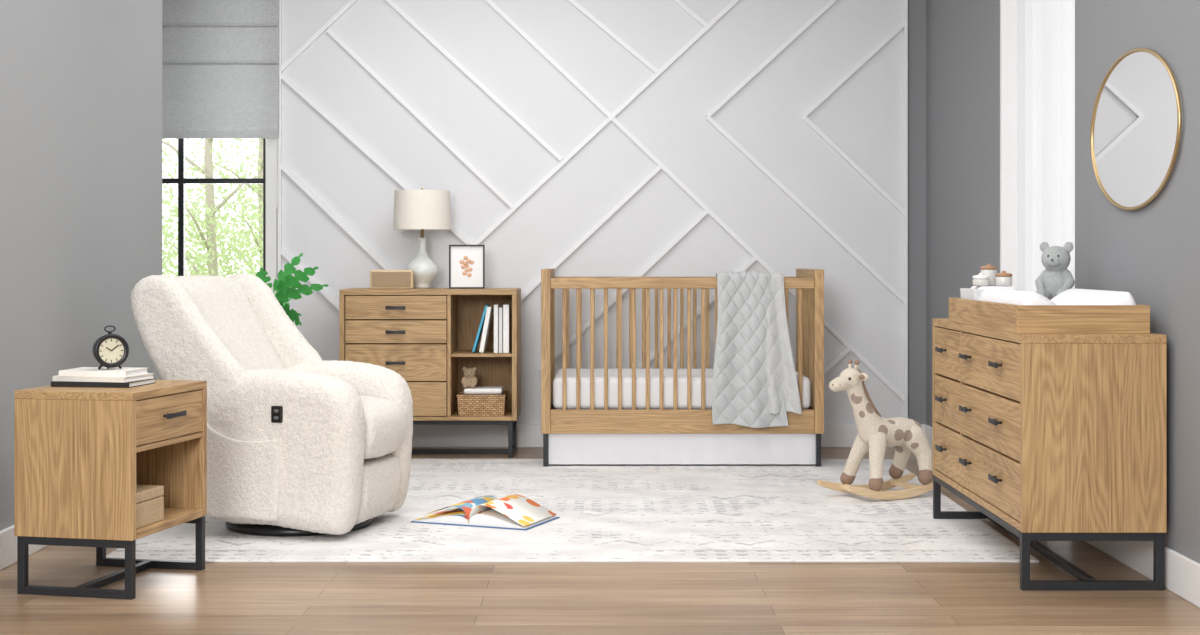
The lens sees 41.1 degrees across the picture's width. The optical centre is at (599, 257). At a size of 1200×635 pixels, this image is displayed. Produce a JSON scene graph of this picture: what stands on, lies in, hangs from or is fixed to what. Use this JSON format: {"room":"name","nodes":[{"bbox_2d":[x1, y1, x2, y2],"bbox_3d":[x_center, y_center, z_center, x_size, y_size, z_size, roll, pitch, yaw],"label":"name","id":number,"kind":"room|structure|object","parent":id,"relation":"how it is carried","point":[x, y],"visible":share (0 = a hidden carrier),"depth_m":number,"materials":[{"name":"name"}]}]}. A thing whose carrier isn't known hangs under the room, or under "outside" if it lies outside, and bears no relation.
{"room":"bedroom","nodes":[
{"label":"bedroom","id":0,"kind":"room"},
{"bbox_2d":[0,0,161,530],"bbox_3d":[-2.435,-0.355,3.000,0.930,2.750,8.400,0,0,0],"label":"wall","id":1,"kind":"structure","parent":0,"point":[81,80],"depth_m":5.97,"materials":[{"name":"grey paint"}]},
{"bbox_2d":[0,525,47,569],"bbox_3d":[-1.962,0.958,3.000,0.016,0.125,8.400,0,0,0],"label":"baseboard","id":2,"kind":"structure","parent":1,"relation":"attached to","point":[8,541],"depth_m":5.29,"materials":[{"name":"white paint"}]},
{"bbox_2d":[277,0,903,423],"bbox_3d":[-0.075,-0.355,8.715,3.450,2.750,0.230,0,0,0],"label":"panelled section","id":3,"kind":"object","parent":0,"point":[864,116],"depth_m":8.63,"materials":[{"name":"paint"}]},
{"bbox_2d":[263,138,265,276],"bbox_3d":[-1.815,-0.505,8.710,0.030,1.950,0.040,0,0,0],"label":"frame","id":4,"kind":"object","parent":3,"relation":"attached to","point":[264,139],"visible":0.13,"depth_m":8.69,"materials":[{"name":"black metal"}]},
{"bbox_2d":[266,138,276,294],"bbox_3d":[-1.770,-0.505,8.630,0.060,2.050,0.040,0,0,0],"label":"window frame","id":5,"kind":"structure","parent":3,"relation":"attached to","point":[271,182],"depth_m":8.61,"materials":[{"name":"white paint"}]},
{"bbox_2d":[281,248,338,309],"bbox_3d":[-1.400,0.270,8.617,0.659,0.643,0.026,0,0,0],"label":"trim","id":6,"kind":"structure","parent":3,"relation":"attached to","point":[284,253],"depth_m":8.61,"materials":[{"name":"paint"}]},
{"bbox_2d":[281,0,356,71],"bbox_3d":[-1.400,-1.319,8.620,0.658,0.627,0.021,0,0,0],"label":"trim","id":7,"kind":"structure","parent":3,"relation":"attached to","point":[350,3],"depth_m":8.61,"materials":[{"name":"paint"}]},
{"bbox_2d":[281,163,391,269],"bbox_3d":[-1.346,-0.138,8.617,0.766,0.745,0.026,0,0,0],"label":"trim","id":8,"kind":"structure","parent":3,"relation":"attached to","point":[284,168],"depth_m":8.61,"materials":[{"name":"paint"}]},
{"bbox_2d":[281,73,472,244],"bbox_3d":[-1.200,-0.520,8.617,1.057,0.951,0.025,0,0,0],"label":"trim","id":9,"kind":"structure","parent":3,"relation":"attached to","point":[291,84],"depth_m":8.61,"materials":[{"name":"paint"}]},
{"bbox_2d":[326,28,513,207],"bbox_3d":[-0.968,-0.752,8.620,1.014,0.972,0.021,0,0,0],"label":"trim","id":10,"kind":"structure","parent":3,"relation":"attached to","point":[329,31],"depth_m":8.61,"materials":[{"name":"paint"}]},
{"bbox_2d":[386,0,562,161],"bbox_3d":[-0.674,-0.960,8.619,0.955,0.881,0.021,0,0,0],"label":"trim","id":11,"kind":"structure","parent":3,"relation":"attached to","point":[398,9],"depth_m":8.61,"materials":[{"name":"paint"}]},
{"bbox_2d":[485,0,612,118],"bbox_3d":[-0.399,-1.195,8.619,0.944,0.897,0.022,0,0,0],"label":"trim","id":12,"kind":"structure","parent":3,"relation":"attached to","point":[491,3],"depth_m":8.61,"materials":[{"name":"paint"}]},
{"bbox_2d":[521,165,661,300],"bbox_3d":[-0.270,0.070,8.618,1.203,1.139,0.023,0,0,0],"label":"trim","id":13,"kind":"structure","parent":3,"relation":"attached to","point":[644,181],"depth_m":8.61,"materials":[{"name":"paint"}]},
{"bbox_2d":[473,0,738,244],"bbox_3d":[0.173,-0.863,8.620,1.721,1.614,0.020,0,0,0],"label":"trim","id":14,"kind":"structure","parent":3,"relation":"attached to","point":[732,3],"depth_m":8.61,"materials":[{"name":"paint"}]},
{"bbox_2d":[567,0,657,72],"bbox_3d":[-0.075,-1.321,8.619,0.781,0.655,0.022,0,0,0],"label":"trim","id":15,"kind":"structure","parent":3,"relation":"attached to","point":[577,5],"depth_m":8.61,"materials":[{"name":"paint"}]},
{"bbox_2d":[538,209,708,370],"bbox_3d":[0.127,0.175,8.618,0.917,0.875,0.023,0,0,0],"label":"trim","id":16,"kind":"structure","parent":3,"relation":"attached to","point":[705,212],"depth_m":8.61,"materials":[{"name":"paint"}]},
{"bbox_2d":[412,424,925,447],"bbox_3d":[-0.500,0.958,8.614,4.519,0.125,0.031,0,0,0],"label":"baseboard","id":17,"kind":"structure","parent":3,"relation":"attached to","point":[424,435],"depth_m":8.60,"materials":[{"name":"white paint"}]},
{"bbox_2d":[673,0,707,26],"bbox_3d":[0.394,-1.402,8.619,0.372,0.320,0.023,0,0,0],"label":"trim","id":18,"kind":"structure","parent":3,"relation":"attached to","point":[681,4],"depth_m":8.61,"materials":[{"name":"paint"}]},
{"bbox_2d":[638,255,758,368],"bbox_3d":[0.531,0.291,8.618,0.648,0.621,0.024,0,0,0],"label":"trim","id":19,"kind":"structure","parent":3,"relation":"attached to","point":[752,260],"depth_m":8.61,"materials":[{"name":"paint"}]},
{"bbox_2d":[611,116,903,401],"bbox_3d":[0.855,0.005,8.619,1.597,1.538,0.022,0,0,0],"label":"trim","id":20,"kind":"structure","parent":3,"relation":"attached to","point":[626,131],"depth_m":8.61,"materials":[{"name":"paint"}]},
{"bbox_2d":[706,0,836,116],"bbox_3d":[1.044,-1.189,8.618,0.949,0.875,0.024,0,0,0],"label":"trim","id":21,"kind":"structure","parent":3,"relation":"attached to","point":[830,3],"depth_m":8.61,"materials":[{"name":"paint"}]},
{"bbox_2d":[706,115,903,303],"bbox_3d":[1.111,-0.262,8.618,1.084,1.015,0.024,0,0,0],"label":"trim","id":22,"kind":"structure","parent":3,"relation":"attached to","point":[711,120],"depth_m":8.61,"materials":[{"name":"paint"}]},
{"bbox_2d":[824,343,853,374],"bbox_3d":[1.219,0.601,8.618,0.297,0.282,0.024,0,0,0],"label":"trim","id":23,"kind":"structure","parent":3,"relation":"attached to","point":[846,350],"depth_m":8.61,"materials":[{"name":"paint"}]},
{"bbox_2d":[802,115,903,215],"bbox_3d":[1.370,-0.499,8.617,0.567,0.541,0.025,0,0,0],"label":"trim","id":24,"kind":"structure","parent":3,"relation":"attached to","point":[805,118],"depth_m":8.61,"materials":[{"name":"paint"}]},
{"bbox_2d":[802,21,903,116],"bbox_3d":[1.370,-1.014,8.618,0.566,0.525,0.025,0,0,0],"label":"trim","id":25,"kind":"structure","parent":3,"relation":"attached to","point":[892,34],"depth_m":8.61,"materials":[{"name":"paint"}]},
{"bbox_2d":[904,0,907,417],"bbox_3d":[1.646,-0.355,8.615,0.018,2.750,0.030,0,0,0],"label":"trim","id":26,"kind":"structure","parent":3,"relation":"attached to","point":[905,1],"depth_m":8.60,"materials":[{"name":"paint"}]},
{"bbox_2d":[0,448,1199,634],"bbox_3d":[-0.350,1.070,3.815,5.100,0.100,10.030,0,0,0],"label":"floor","id":27,"kind":"structure","parent":0,"point":[220,598],"depth_m":4.79,"materials":[{"name":"brown wood"}]},
{"bbox_2d":[14,380,206,599],"bbox_3d":[-1.521,0.711,5.049,0.418,0.618,0.490,0,0,12],"label":"nightstand","id":28,"kind":"object","parent":27,"relation":"on","point":[81,454],"visible":0.92,"depth_m":4.83,"materials":[{"name":"brown wood"}]},
{"bbox_2d":[51,367,155,387],"bbox_3d":[-1.570,0.377,5.065,0.270,0.050,0.203,0,0,12],"label":"stacked books","id":29,"kind":"object","parent":28,"relation":"on","point":[125,377],"visible":1,"depth_m":4.99,"materials":[{"name":"white paper"}]},
{"bbox_2d":[92,325,128,369],"bbox_3d":[-1.550,0.283,5.060,0.108,0.139,0.059,0,0,-30],"label":"alarm clock","id":30,"kind":"object","parent":29,"relation":"on","point":[110,350],"visible":1,"depth_m":5.04,"materials":[{"name":"black plastic"}]},
{"bbox_2d":[136,485,163,528],"bbox_3d":[-1.462,0.765,4.928,0.160,0.108,0.190,0,0,12],"label":"box","id":31,"kind":"object","parent":28,"relation":"on","point":[149,498],"visible":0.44,"depth_m":4.92,"materials":[{"name":"brown wood"}]},
{"bbox_2d":[136,432,201,452],"bbox_3d":[-1.529,0.577,5.051,0.377,0.017,0.440,0,0,12],"label":"shelf","id":32,"kind":"object","parent":28,"relation":"attached to","point":[165,439],"depth_m":5.00,"materials":[{"name":"brown wood"}]},
{"bbox_2d":[339,288,520,457],"bbox_3d":[-0.875,0.590,8.337,0.903,0.860,0.446,0,0,0],"label":"dresser","id":33,"kind":"object","parent":27,"relation":"on","point":[427,336],"visible":0.61,"depth_m":8.14,"materials":[{"name":"brown wood"}]},
{"bbox_2d":[370,270,413,288],"bbox_3d":[-1.071,0.110,8.229,0.220,0.098,0.083,0,0,-4],"label":"box","id":34,"kind":"object","parent":33,"relation":"on","point":[379,279],"visible":1,"depth_m":8.19,"materials":[{"name":"brown wood"}]},
{"bbox_2d":[393,188,450,287],"bbox_3d":[-0.934,-0.104,8.405,0.302,0.527,0.302,0,0,0],"label":"table lamp","id":35,"kind":"object","parent":33,"relation":"on","point":[422,209],"visible":0.98,"depth_m":8.30,"materials":[{"name":"ceramic"}]},
{"bbox_2d":[449,245,484,288],"bbox_3d":[-0.691,0.045,8.302,0.184,0.228,0.028,0,0,-8],"label":"picture frame","id":36,"kind":"object","parent":33,"relation":"on","point":[466,262],"visible":1,"depth_m":8.30,"materials":[{"name":"black plastic"}]},
{"bbox_2d":[451,350,511,356],"bbox_3d":[-0.604,0.497,8.354,0.312,0.016,0.388,0,0,0],"label":"shelf","id":37,"kind":"object","parent":33,"relation":"attached to","point":[454,353],"depth_m":8.16,"materials":[{"name":"brown wood"}]},
{"bbox_2d":[457,386,507,415],"bbox_3d":[-0.606,0.738,8.270,0.249,0.138,0.226,0,0,0],"label":"wicker basket","id":38,"kind":"object","parent":33,"relation":"on","point":[479,400],"visible":0.98,"depth_m":8.17,"materials":[{"name":"wicker"}]},
{"bbox_2d":[461,367,476,387],"bbox_3d":[-0.671,0.615,8.217,0.082,0.106,0.072,0,0,0],"label":"toy","id":39,"kind":"object","parent":38,"relation":"on","point":[469,380],"visible":1,"depth_m":8.21,"materials":[{"name":"brown fabric"}]},
{"bbox_2d":[472,304,510,352],"bbox_3d":[-0.560,0.363,8.275,0.189,0.248,0.170,0,0,0],"label":"books","id":40,"kind":"object","parent":33,"relation":"on","point":[502,315],"visible":1,"depth_m":8.19,"materials":[{"name":"white paper"}]},
{"bbox_2d":[494,304,499,352],"bbox_3d":[-0.533,0.363,8.275,0.022,0.248,0.170,0,0,0],"label":"book","id":41,"kind":"object","parent":40,"relation":"on","point":[497,306],"depth_m":8.19,"materials":[{"name":"white paper"}]},
{"bbox_2d":[499,307,502,352],"bbox_3d":[-0.509,0.370,8.275,0.018,0.233,0.170,0,0,0],"label":"book","id":42,"kind":"object","parent":40,"relation":"on","point":[500,308],"depth_m":8.19,"materials":[{"name":"white paper"}]},
{"bbox_2d":[106,459,1038,562],"bbox_3d":[-0.105,1.015,6.705,3.150,0.008,2.710,0,0,0],"label":"rug","id":43,"kind":"object","parent":27,"relation":"on","point":[608,513],"visible":0.71,"depth_m":6.00,"materials":[{"name":"white carpet"}]},
{"bbox_2d":[130,273,412,536],"bbox_3d":[-1.214,0.536,6.077,0.917,0.948,0.722,0,0,15],"label":"recliner armchair","id":44,"kind":"object","parent":43,"relation":"on","point":[299,443],"visible":0.94,"depth_m":5.78,"materials":[{"name":"beige fabric"}]},
{"bbox_2d":[172,275,285,370],"bbox_3d":[-1.445,0.378,6.154,0.405,0.624,0.555,0,0,15],"label":"cushion","id":45,"kind":"object","parent":44,"relation":"on","point":[242,311],"depth_m":6.23,"materials":[{"name":"beige fabric"}]},
{"bbox_2d":[360,396,405,458],"bbox_3d":[-1.066,0.633,6.051,0.608,0.228,0.371,0,0,15],"label":"seat cushion","id":46,"kind":"object","parent":44,"relation":"on","point":[385,423],"depth_m":5.96,"materials":[{"name":"beige fabric"}]},
{"bbox_2d":[256,253,328,325],"bbox_3d":[-1.476,0.493,7.240,0.335,1.031,0.445,0,0,-35],"label":"philodendron","id":47,"kind":"object","parent":43,"relation":"on","point":[286,285],"visible":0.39,"depth_m":7.22,"materials":[{"name":"plant"}]},
{"bbox_2d":[411,494,559,529],"bbox_3d":[-0.440,0.969,6.170,0.486,0.083,0.310,0,0,22],"label":"open picture book","id":48,"kind":"object","parent":43,"relation":"on","point":[514,511],"visible":1,"depth_m":6.07,"materials":[{"name":"white paper"}]},
{"bbox_2d":[541,268,823,466],"bbox_3d":[0.400,0.533,8.110,1.369,0.955,0.740,0,0,0],"label":"crib","id":49,"kind":"object","parent":43,"relation":"on","point":[632,415],"visible":0.91,"depth_m":7.77,"materials":[{"name":"brown wood"}]},
{"bbox_2d":[712,271,801,427],"bbox_3d":[0.754,0.439,7.742,0.432,0.754,0.144,0,0,0],"label":"quilted blanket","id":50,"kind":"object","parent":49,"relation":"hanging from","point":[755,384],"visible":1,"depth_m":7.70,"materials":[{"name":"fabric"}]},
{"bbox_2d":[817,359,932,499],"bbox_3d":[1.188,0.718,6.779,0.515,0.583,0.259,0,0,-27],"label":"giraffe","id":51,"kind":"object","parent":43,"relation":"on","point":[876,432],"visible":0.99,"depth_m":6.74,"materials":[{"name":"beige fabric"}]},
{"bbox_2d":[932,318,1166,589],"bbox_3d":[1.502,0.627,5.565,0.467,0.785,1.330,0,0,0],"label":"dresser","id":52,"kind":"object","parent":27,"relation":"on","point":[1050,437],"visible":0.98,"depth_m":4.90,"materials":[{"name":"brown wood"}]},
{"bbox_2d":[949,298,1149,333],"bbox_3d":[1.500,0.191,5.450,0.412,0.088,0.980,0,0,0],"label":"tray","id":53,"kind":"object","parent":52,"relation":"on","point":[1018,319],"visible":0.88,"depth_m":4.96,"materials":[{"name":"brown wood"}]},
{"bbox_2d":[960,264,1025,299],"bbox_3d":[1.412,0.123,5.760,0.184,0.206,0.210,0,0,0],"label":"caddy","id":54,"kind":"object","parent":53,"relation":"on","point":[988,277],"visible":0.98,"depth_m":5.71,"materials":[{"name":"white fabric"}]},
{"bbox_2d":[973,279,988,285],"bbox_3d":[1.364,0.087,5.730,0.058,0.026,0.058,0,0,0],"label":"jar","id":55,"kind":"object","parent":54,"relation":"on","point":[976,282],"depth_m":5.71,"materials":[{"name":"ceramic"}]},
{"bbox_2d":[980,269,996,285],"bbox_3d":[1.409,0.070,5.800,0.058,0.059,0.058,0,0,0],"label":"jar","id":56,"kind":"object","parent":54,"relation":"on","point":[992,273],"depth_m":5.77,"materials":[{"name":"ceramic"}]},
{"bbox_2d":[996,276,1011,285],"bbox_3d":[1.444,0.083,5.720,0.058,0.034,0.058,0,0,0],"label":"jar","id":57,"kind":"object","parent":54,"relation":"on","point":[1000,280],"depth_m":5.70,"materials":[{"name":"ceramic"}]},
{"bbox_2d":[979,288,1135,304],"bbox_3d":[1.500,0.166,5.296,0.360,0.119,0.620,0,0,0],"label":"changing pad","id":58,"kind":"object","parent":53,"relation":"on","point":[1074,296],"visible":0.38,"depth_m":5.17,"materials":[{"name":"white fabric"}]},
{"bbox_3d":[1.622,0.193,5.765,0.115,0.065,0.270,0,0,0],"label":"folded towel","id":59,"kind":"object","parent":53,"relation":"on","visible":0},
{"bbox_2d":[1035,242,1074,298],"bbox_3d":[1.620,0.048,5.699,0.141,0.213,0.125,0,0,30],"label":"plush bear","id":60,"kind":"object","parent":59,"relation":"on","point":[1056,278],"visible":0.84,"depth_m":5.69},
{"bbox_2d":[908,0,925,423],"bbox_3d":[1.925,-0.355,8.730,0.550,2.750,0.200,0,0,0],"label":"grey section","id":61,"kind":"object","parent":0,"point":[916,8],"visible":0.02,"depth_m":8.63,"materials":[{"name":"paint"}]},
{"bbox_2d":[926,0,999,426],"bbox_3d":[1.940,-0.355,7.845,0.360,2.750,1.570,0,0,0],"label":"far section","id":62,"kind":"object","parent":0,"point":[963,36],"visible":0.22,"depth_m":7.83,"materials":[{"name":"grey paint"}]},
{"bbox_2d":[925,425,931,449],"bbox_3d":[1.752,0.958,7.829,0.016,0.125,1.537,0,0,0],"label":"baseboard","id":63,"kind":"structure","parent":62,"relation":"attached to","point":[928,429],"depth_m":8.47,"materials":[{"name":"white paint"}]},
{"bbox_2d":[1000,0,1016,288],"bbox_3d":[1.942,-0.355,7.048,0.355,2.750,0.025,0,0,0],"label":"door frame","id":64,"kind":"structure","parent":62,"relation":"attached to","point":[1008,8],"depth_m":7.04,"materials":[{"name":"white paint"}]},
{"bbox_2d":[1017,0,1074,292],"bbox_3d":[1.871,-0.337,6.492,0.098,2.684,1.075,0,0,-3],"label":"sheer curtain","id":65,"kind":"object","parent":64,"relation":"hanging from","point":[1045,28],"visible":0.33,"depth_m":6.57,"materials":[{"name":"white fabric"}]},
{"bbox_2d":[1075,0,1199,562],"bbox_3d":[1.940,-0.355,2.365,0.360,2.750,7.130,0,0,0],"label":"wall","id":66,"kind":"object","parent":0,"point":[1151,253],"visible":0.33,"depth_m":4.98,"materials":[{"name":"grey paint"}]},
{"bbox_2d":[1090,48,1182,210],"bbox_3d":[1.750,-0.420,5.255,0.016,0.529,0.873,0,0,0],"label":"oval mirror","id":67,"kind":"object","parent":66,"relation":"attached to","point":[1136,129],"visible":1,"depth_m":5.21,"materials":[{"name":"gold metal"}]},
{"bbox_2d":[1086,541,1199,607],"bbox_3d":[1.752,0.958,2.365,0.016,0.125,7.130,0,0,0],"label":"baseboard","id":68,"kind":"structure","parent":66,"relation":"attached to","point":[1181,573],"depth_m":4.93,"materials":[{"name":"white paint"}]},
{"bbox_3d":[-2.130,0.745,8.730,0.660,0.550,0.200,0,0,0],"label":"wall","id":69,"kind":"structure","parent":0,"visible":0},
{"bbox_2d":[178,138,184,275],"bbox_3d":[-2.277,-0.505,8.710,0.030,1.950,0.040,0,0,0],"label":"mullion","id":70,"kind":"object","parent":69,"relation":"attached to","point":[181,141],"visible":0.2,"depth_m":8.69,"materials":[{"name":"black metal"}]},
{"label":"outside","id":71,"kind":"structure","parent":0,"visible":0},
{"bbox_3d":[0.000,1.270,19.440,28.000,0.100,21.120,0,0,0],"label":"ground","id":72,"kind":"structure","parent":71,"visible":0},
{"bbox_2d":[162,138,262,277],"bbox_3d":[-2.912,-0.053,11.957,2.979,3.057,1.939,0,0,0],"label":"tree","id":73,"kind":"object","parent":72,"relation":"on","point":[210,221],"visible":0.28,"depth_m":11.97,"materials":[{"name":"green plant"}]},
{"bbox_2d":[162,138,262,276],"bbox_3d":[-3.440,0.015,15.605,5.143,5.974,3.600,0,0,0],"label":"tree","id":74,"kind":"object","parent":72,"relation":"on","point":[260,150],"visible":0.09,"depth_m":15.43,"materials":[{"name":"green plant"}]},
{"bbox_3d":[-2.680,-0.355,8.730,0.440,2.750,0.200,0,0,0],"label":"pier","id":75,"kind":"object","parent":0,"visible":0},
{"bbox_3d":[-2.445,-0.505,8.710,0.030,1.950,0.040,0,0,0],"label":"frame","id":76,"kind":"object","parent":75,"relation":"attached to","visible":0},
{"bbox_2d":[162,178,262,183],"bbox_3d":[-2.130,-0.419,8.710,0.660,0.028,0.036,0,0,0],"label":"rail","id":77,"kind":"object","parent":76,"relation":"attached to","point":[164,180],"visible":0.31,"depth_m":8.69,"materials":[{"name":"black metal"}]},
{"bbox_3d":[-2.130,-1.605,8.730,0.660,0.250,0.200,0,0,0],"label":"wall","id":78,"kind":"structure","parent":0,"visible":0},
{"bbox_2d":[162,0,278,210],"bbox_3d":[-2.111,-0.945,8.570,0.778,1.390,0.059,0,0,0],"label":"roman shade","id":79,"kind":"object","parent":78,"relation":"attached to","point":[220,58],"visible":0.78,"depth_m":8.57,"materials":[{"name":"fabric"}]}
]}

